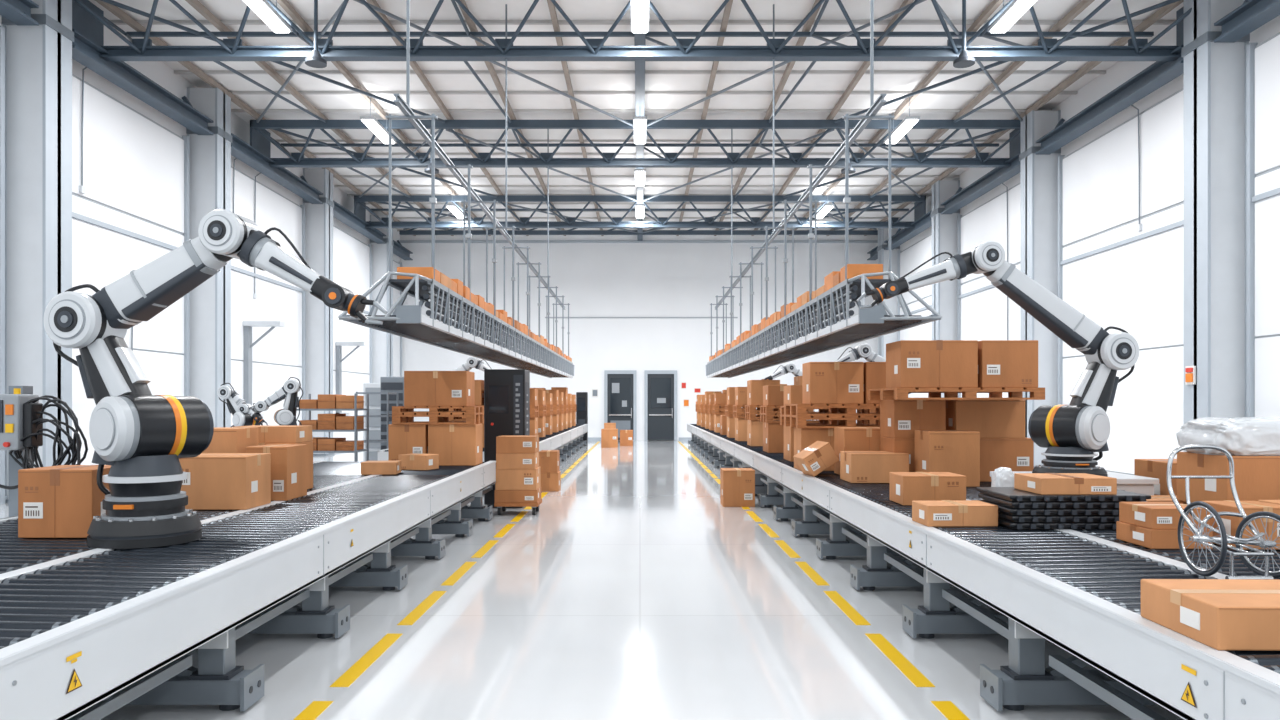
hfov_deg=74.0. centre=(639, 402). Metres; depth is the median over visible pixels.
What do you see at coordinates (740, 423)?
cardboard box
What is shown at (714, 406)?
wooden pallet
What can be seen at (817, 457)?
cardboard box
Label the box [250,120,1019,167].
roof truss
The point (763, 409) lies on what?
wooden pallet
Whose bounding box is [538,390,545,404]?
cardboard box
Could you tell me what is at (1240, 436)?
wrapped bundle
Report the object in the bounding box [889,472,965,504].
cardboard box
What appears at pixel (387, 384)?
tall cabinet
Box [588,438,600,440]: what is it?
baseboard
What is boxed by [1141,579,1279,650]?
cardboard box
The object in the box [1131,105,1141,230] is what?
cable conduit
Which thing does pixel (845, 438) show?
cardboard box
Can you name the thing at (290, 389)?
robot arm
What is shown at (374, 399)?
tall cabinet
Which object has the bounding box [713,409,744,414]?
wooden pallet
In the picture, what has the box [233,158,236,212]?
cable conduit
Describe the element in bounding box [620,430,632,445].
cardboard box
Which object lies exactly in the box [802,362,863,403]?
cardboard box
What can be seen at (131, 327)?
cable conduit
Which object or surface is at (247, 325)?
crane
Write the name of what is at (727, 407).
wooden pallet
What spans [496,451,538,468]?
cardboard box
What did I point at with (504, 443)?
cardboard box
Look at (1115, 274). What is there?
window
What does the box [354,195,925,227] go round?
roof truss
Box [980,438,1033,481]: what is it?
cardboard box
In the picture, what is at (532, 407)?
wooden pallet
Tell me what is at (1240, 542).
cart
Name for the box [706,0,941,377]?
conveyor
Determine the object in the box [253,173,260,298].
cable conduit
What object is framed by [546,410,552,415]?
wooden pallet
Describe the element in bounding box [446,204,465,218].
ceiling lamp
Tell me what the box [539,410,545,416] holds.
wooden pallet
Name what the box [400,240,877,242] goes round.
header
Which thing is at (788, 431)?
cardboard box
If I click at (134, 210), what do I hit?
window
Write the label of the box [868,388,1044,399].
wooden pallet
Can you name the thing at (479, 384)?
cardboard box
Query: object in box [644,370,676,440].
door
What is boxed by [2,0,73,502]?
wall column
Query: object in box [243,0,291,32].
ceiling lamp
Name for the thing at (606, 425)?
cardboard box
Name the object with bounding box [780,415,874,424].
wooden pallet
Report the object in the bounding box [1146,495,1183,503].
cardboard box
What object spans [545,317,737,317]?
ledge
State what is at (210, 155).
wall column
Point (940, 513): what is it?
cardboard box
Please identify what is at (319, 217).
wall column
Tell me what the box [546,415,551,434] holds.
cardboard box
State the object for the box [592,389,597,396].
notice
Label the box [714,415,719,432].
cardboard box
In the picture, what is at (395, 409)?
wooden pallet
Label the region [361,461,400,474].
cardboard box
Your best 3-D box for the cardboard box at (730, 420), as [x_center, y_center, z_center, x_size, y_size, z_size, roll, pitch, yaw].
[2.246,0.529,18.828,0.596,0.462,0.551,0,0,0]
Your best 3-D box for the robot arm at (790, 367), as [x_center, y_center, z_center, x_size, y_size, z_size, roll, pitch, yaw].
[3.303,-0.050,18.425,1.557,1.620,0.516,0,0,0]
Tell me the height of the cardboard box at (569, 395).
0.332 m
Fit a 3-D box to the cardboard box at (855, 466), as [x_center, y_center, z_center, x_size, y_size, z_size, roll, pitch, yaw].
[2.275,0.619,8.274,0.554,0.282,0.452,0,0,0]
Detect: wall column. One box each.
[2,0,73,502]
[186,88,231,426]
[303,168,334,455]
[370,215,393,382]
[877,228,899,358]
[931,180,959,397]
[1019,110,1060,466]
[1181,0,1249,451]
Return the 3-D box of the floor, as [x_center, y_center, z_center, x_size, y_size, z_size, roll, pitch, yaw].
[0.000,1.599,14.150,19.800,0.203,40.300,0,0,0]
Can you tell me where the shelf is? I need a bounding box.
[294,393,368,461]
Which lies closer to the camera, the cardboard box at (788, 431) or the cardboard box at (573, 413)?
the cardboard box at (788, 431)
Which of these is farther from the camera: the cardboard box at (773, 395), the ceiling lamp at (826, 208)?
the ceiling lamp at (826, 208)
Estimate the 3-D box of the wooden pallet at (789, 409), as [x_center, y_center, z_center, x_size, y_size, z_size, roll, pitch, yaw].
[2.352,0.075,9.875,1.204,0.130,0.850,0,0,0]
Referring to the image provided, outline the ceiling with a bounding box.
[89,0,1183,235]
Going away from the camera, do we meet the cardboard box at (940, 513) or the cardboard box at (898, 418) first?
the cardboard box at (940, 513)
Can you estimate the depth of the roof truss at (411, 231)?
32.50 m
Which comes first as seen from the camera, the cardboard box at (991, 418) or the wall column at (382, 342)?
the cardboard box at (991, 418)
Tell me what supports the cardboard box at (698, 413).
on the conveyor at (1076, 590)
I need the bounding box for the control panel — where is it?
[0,386,87,516]
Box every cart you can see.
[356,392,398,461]
[1166,445,1279,578]
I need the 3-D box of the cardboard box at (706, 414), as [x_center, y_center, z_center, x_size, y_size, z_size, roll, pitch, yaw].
[2.203,0.529,25.304,0.511,0.462,0.551,0,0,0]
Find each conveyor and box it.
[0,461,495,719]
[338,0,573,377]
[377,424,587,464]
[687,424,1279,719]
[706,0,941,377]
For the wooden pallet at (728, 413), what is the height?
0.140 m
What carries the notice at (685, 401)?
attached to the wall at (596, 279)
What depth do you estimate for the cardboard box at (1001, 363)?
7.72 m
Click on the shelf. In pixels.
(325, 402)
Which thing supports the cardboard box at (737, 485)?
on the floor
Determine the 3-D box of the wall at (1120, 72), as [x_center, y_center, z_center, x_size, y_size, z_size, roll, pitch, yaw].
[9.750,-2.675,14.150,0.300,8.350,40.300,0,0,0]
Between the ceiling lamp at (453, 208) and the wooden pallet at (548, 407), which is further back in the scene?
the ceiling lamp at (453, 208)
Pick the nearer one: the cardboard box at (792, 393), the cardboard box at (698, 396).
the cardboard box at (792, 393)
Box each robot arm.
[44,209,387,548]
[217,383,267,426]
[253,377,302,424]
[453,357,490,370]
[761,363,814,411]
[835,343,910,393]
[857,241,1138,476]
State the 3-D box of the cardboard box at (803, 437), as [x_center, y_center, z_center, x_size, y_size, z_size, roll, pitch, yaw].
[2.129,0.519,9.725,0.662,0.482,0.454,0,0,0]
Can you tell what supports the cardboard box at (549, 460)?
on the cardboard box at (550, 482)
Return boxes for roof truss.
[72,0,1191,60]
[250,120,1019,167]
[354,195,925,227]
[399,228,877,234]
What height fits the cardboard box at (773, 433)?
0.462 m
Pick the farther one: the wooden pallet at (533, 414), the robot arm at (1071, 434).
the wooden pallet at (533, 414)
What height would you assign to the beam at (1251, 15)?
0.782 m
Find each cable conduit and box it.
[79,67,86,193]
[131,327,132,350]
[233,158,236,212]
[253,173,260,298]
[1002,183,1007,339]
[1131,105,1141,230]
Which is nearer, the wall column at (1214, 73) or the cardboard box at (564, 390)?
the wall column at (1214, 73)
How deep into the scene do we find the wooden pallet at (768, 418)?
12.91 m
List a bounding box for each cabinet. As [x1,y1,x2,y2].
[363,383,379,460]
[380,377,403,449]
[484,369,529,507]
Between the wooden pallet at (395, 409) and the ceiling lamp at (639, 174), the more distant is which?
the ceiling lamp at (639, 174)
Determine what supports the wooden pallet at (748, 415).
on the cardboard box at (754, 427)
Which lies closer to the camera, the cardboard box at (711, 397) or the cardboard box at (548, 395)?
the cardboard box at (548, 395)
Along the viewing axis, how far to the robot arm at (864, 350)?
12.34 m
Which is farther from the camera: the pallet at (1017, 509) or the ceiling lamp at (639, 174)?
the ceiling lamp at (639, 174)
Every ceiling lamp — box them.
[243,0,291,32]
[305,0,326,67]
[360,97,395,143]
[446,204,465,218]
[630,0,649,32]
[633,116,646,143]
[634,169,645,185]
[635,204,644,218]
[814,204,833,218]
[884,97,919,143]
[953,0,974,67]
[988,0,1036,32]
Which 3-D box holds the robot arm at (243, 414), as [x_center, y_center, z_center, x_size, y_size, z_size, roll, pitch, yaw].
[-5.230,0.086,11.205,0.633,0.708,0.344,0,0,-18]
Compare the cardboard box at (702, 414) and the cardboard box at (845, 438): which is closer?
the cardboard box at (845, 438)
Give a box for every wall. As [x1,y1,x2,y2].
[0,15,399,262]
[400,235,877,440]
[899,15,1279,250]
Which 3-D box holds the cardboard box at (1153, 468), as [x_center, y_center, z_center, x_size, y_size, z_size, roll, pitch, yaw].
[3.935,0.589,6.199,0.434,0.342,0.403,0,0,0]
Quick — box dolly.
[494,499,541,514]
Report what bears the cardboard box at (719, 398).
on the wooden pallet at (714, 406)
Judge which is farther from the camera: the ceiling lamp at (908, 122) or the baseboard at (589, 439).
the baseboard at (589, 439)
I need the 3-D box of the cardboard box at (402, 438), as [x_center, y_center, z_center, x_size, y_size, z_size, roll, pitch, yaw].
[-2.824,0.509,10.524,0.452,0.501,0.454,0,0,0]
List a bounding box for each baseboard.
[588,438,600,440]
[679,438,691,440]
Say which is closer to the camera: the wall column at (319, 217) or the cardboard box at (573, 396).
the wall column at (319, 217)
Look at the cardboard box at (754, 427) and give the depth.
14.91 m
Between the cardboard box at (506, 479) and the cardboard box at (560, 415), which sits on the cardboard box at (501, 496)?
the cardboard box at (506, 479)
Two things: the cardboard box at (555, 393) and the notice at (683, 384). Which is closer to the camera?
the cardboard box at (555, 393)
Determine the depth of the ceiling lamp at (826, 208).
27.07 m
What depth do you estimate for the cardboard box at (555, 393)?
21.95 m
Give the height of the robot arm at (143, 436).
1.808 m
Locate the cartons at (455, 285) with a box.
[397,267,571,361]
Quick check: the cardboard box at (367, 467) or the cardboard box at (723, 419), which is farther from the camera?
the cardboard box at (723, 419)
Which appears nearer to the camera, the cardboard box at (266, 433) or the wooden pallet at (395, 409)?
the cardboard box at (266, 433)
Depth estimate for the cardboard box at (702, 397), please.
26.82 m
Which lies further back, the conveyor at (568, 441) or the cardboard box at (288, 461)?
the conveyor at (568, 441)
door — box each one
[604,370,635,440]
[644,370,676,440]
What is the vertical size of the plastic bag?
0.318 m
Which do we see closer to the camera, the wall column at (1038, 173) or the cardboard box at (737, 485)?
the cardboard box at (737, 485)
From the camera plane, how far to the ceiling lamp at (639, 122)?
18.97 m
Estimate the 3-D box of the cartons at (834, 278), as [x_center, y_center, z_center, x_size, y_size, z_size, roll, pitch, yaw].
[2.183,-1.290,16.517,0.355,0.180,16.535,0,0,0]
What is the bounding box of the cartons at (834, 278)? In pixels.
[709,264,882,360]
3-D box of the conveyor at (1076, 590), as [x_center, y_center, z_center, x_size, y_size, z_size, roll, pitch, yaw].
[3.006,1.130,16.000,2.587,0.740,30.800,0,0,0]
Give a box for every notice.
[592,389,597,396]
[681,382,686,388]
[683,399,688,406]
[694,388,700,392]
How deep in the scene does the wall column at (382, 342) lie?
30.22 m
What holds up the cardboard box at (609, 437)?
on the floor
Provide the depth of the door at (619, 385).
33.91 m
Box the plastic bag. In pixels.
[991,467,1013,486]
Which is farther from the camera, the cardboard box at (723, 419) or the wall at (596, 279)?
the wall at (596, 279)
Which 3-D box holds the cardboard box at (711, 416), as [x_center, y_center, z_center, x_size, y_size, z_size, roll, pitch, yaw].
[2.208,0.529,23.774,0.519,0.462,0.554,0,0,0]
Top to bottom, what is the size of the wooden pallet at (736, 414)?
0.140 m
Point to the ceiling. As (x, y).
(448, 90)
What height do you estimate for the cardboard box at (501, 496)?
0.172 m
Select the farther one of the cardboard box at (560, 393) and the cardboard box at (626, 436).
the cardboard box at (626, 436)
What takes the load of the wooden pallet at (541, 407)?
on the wooden pallet at (542, 413)
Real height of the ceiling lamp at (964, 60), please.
1.160 m
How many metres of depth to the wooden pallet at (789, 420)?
9.45 m
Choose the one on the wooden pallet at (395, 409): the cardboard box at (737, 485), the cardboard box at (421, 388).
the cardboard box at (421, 388)
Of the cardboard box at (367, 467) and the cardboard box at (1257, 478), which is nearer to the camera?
the cardboard box at (1257, 478)
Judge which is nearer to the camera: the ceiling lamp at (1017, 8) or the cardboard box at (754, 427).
the ceiling lamp at (1017, 8)
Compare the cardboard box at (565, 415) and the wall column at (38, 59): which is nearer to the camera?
the wall column at (38, 59)
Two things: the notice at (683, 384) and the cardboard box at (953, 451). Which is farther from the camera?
the notice at (683, 384)
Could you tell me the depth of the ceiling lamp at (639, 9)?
13.38 m
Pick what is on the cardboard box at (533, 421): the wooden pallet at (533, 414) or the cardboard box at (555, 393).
the wooden pallet at (533, 414)
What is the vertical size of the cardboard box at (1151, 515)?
0.112 m
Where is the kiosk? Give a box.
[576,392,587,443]
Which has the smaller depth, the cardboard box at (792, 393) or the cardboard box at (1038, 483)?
the cardboard box at (1038, 483)
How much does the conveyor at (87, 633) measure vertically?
0.740 m
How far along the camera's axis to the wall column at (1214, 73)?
13.42 m
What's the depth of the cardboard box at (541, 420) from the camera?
18.80 m
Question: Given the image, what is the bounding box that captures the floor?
[0,441,1183,719]
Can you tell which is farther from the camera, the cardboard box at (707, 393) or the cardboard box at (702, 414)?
the cardboard box at (702, 414)
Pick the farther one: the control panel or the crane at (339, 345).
the crane at (339, 345)
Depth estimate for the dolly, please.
11.32 m
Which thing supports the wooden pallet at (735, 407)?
on the wooden pallet at (736, 414)
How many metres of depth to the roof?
18.12 m
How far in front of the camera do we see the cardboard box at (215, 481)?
6.04 m
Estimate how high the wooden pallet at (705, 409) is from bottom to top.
0.140 m
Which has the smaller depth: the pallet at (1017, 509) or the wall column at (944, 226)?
the pallet at (1017, 509)
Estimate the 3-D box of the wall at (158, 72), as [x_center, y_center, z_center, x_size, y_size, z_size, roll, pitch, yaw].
[-9.750,-2.675,14.150,0.300,8.350,40.300,0,0,0]
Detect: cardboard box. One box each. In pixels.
[18,465,110,537]
[179,453,270,509]
[202,427,257,452]
[234,425,311,442]
[246,444,306,500]
[258,441,312,488]
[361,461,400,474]
[388,424,427,460]
[398,453,438,469]
[404,371,474,405]
[428,424,482,465]
[475,380,483,404]
[495,466,540,489]
[495,487,540,502]
[496,435,538,452]
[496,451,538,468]
[530,389,537,404]
[530,417,537,434]
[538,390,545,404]
[538,416,545,436]
[539,450,559,472]
[540,471,560,491]
[543,390,558,404]
[546,393,551,404]
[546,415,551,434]
[551,387,567,403]
[552,414,558,431]
[559,392,562,403]
[559,414,562,430]
[563,413,567,428]
[568,394,571,403]
[568,413,571,427]
[572,395,575,403]
[572,412,575,425]
[601,429,617,447]
[604,423,615,428]
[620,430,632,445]
[697,395,704,403]
[697,412,700,424]
[701,396,704,403]
[701,413,704,426]
[705,391,721,403]
[705,413,708,428]
[709,395,713,403]
[709,414,713,429]
[714,393,726,404]
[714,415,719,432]
[720,415,726,434]
[720,468,754,506]
[727,387,734,404]
[727,417,734,437]
[735,387,746,404]
[735,418,746,440]
[747,380,779,404]
[747,420,762,445]
[763,385,787,405]
[763,422,783,452]
[784,385,801,403]
[784,426,793,461]
[793,441,838,476]
[794,376,801,384]
[794,427,833,470]
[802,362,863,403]
[834,427,879,474]
[840,451,908,482]
[863,362,893,403]
[880,400,945,437]
[880,436,913,471]
[886,340,977,387]
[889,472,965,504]
[912,500,997,526]
[914,430,979,486]
[946,400,1024,437]
[977,340,1037,387]
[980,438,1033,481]
[1014,473,1116,494]
[1116,521,1212,548]
[1119,502,1208,528]
[1134,459,1176,494]
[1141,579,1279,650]
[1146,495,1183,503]
[1177,452,1279,502]
[1202,500,1279,549]
[1258,500,1279,504]
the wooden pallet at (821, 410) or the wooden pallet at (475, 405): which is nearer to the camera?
the wooden pallet at (821, 410)
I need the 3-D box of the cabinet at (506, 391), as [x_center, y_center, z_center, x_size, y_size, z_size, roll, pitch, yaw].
[-1.927,0.510,12.360,0.587,1.980,0.580,0,0,0]
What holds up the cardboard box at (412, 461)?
on the conveyor at (87, 633)
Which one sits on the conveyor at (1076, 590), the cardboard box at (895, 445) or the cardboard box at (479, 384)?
the cardboard box at (895, 445)
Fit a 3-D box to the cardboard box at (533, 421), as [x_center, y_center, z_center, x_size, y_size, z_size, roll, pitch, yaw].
[-2.443,0.529,17.659,0.590,0.462,0.551,0,0,0]
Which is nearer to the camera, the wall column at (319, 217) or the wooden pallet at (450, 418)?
the wooden pallet at (450, 418)
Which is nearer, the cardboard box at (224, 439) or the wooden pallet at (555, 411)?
the cardboard box at (224, 439)
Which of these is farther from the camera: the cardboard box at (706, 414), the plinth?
the cardboard box at (706, 414)
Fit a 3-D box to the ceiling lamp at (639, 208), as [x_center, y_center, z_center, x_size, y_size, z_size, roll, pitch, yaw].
[0.000,-6.425,27.300,0.300,0.650,1.700,0,0,0]
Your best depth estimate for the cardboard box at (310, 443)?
7.51 m
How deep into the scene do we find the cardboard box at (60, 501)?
4.78 m
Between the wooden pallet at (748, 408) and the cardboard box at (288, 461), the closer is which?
the cardboard box at (288, 461)
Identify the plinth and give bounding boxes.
[990,471,1158,494]
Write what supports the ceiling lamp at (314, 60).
hanging from the ceiling
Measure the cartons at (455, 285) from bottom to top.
0.180 m
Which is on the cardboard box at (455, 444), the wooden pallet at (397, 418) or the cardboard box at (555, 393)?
the wooden pallet at (397, 418)
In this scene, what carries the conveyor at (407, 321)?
hanging from the roof
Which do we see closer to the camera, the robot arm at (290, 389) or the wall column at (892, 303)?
the robot arm at (290, 389)
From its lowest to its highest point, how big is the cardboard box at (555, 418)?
0.462 m
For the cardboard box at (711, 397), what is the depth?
23.50 m
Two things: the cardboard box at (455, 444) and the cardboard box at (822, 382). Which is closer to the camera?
the cardboard box at (822, 382)
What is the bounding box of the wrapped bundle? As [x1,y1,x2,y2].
[1176,417,1279,455]
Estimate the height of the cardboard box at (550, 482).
0.322 m
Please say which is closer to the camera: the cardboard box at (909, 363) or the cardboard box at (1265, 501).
the cardboard box at (1265, 501)
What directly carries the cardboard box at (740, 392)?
on the wooden pallet at (735, 407)
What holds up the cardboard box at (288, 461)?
on the conveyor at (87, 633)
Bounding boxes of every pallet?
[392,406,483,412]
[392,412,483,423]
[449,405,483,410]
[449,417,465,420]
[530,405,538,410]
[530,411,538,417]
[539,405,545,409]
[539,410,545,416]
[546,405,552,409]
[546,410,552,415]
[553,409,558,414]
[704,408,724,412]
[713,405,744,408]
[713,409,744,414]
[725,405,756,409]
[725,410,756,416]
[733,405,759,410]
[733,411,759,417]
[745,405,813,411]
[745,412,779,419]
[760,406,818,413]
[760,413,818,422]
[780,406,874,414]
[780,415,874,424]
[784,404,879,415]
[784,415,879,427]
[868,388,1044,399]
[976,487,1150,528]
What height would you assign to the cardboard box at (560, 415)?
0.462 m
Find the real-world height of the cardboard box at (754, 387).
0.448 m
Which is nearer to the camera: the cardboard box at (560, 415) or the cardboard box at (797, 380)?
the cardboard box at (797, 380)
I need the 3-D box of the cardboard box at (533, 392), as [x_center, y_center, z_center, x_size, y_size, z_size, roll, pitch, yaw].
[-2.413,-0.129,17.659,0.530,0.337,0.554,0,0,0]
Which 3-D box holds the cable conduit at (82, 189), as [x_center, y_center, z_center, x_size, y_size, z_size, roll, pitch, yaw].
[-9.463,-4.695,14.506,0.154,2.230,0.113,0,0,0]
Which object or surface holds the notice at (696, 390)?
attached to the wall at (596, 279)
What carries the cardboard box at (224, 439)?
on the conveyor at (87, 633)
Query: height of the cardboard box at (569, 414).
0.462 m
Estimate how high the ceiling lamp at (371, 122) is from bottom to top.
0.650 m
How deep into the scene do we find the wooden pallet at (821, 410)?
11.25 m
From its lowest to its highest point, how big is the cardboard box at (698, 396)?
0.323 m
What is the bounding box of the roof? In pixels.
[100,0,1179,240]
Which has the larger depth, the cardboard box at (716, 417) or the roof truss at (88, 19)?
the cardboard box at (716, 417)
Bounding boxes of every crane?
[243,321,284,418]
[335,342,366,415]
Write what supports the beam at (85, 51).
attached to the wall at (158, 72)
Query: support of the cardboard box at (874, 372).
on the wooden pallet at (789, 409)
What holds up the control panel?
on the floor
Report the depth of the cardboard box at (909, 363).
7.72 m
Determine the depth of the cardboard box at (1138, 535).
4.42 m

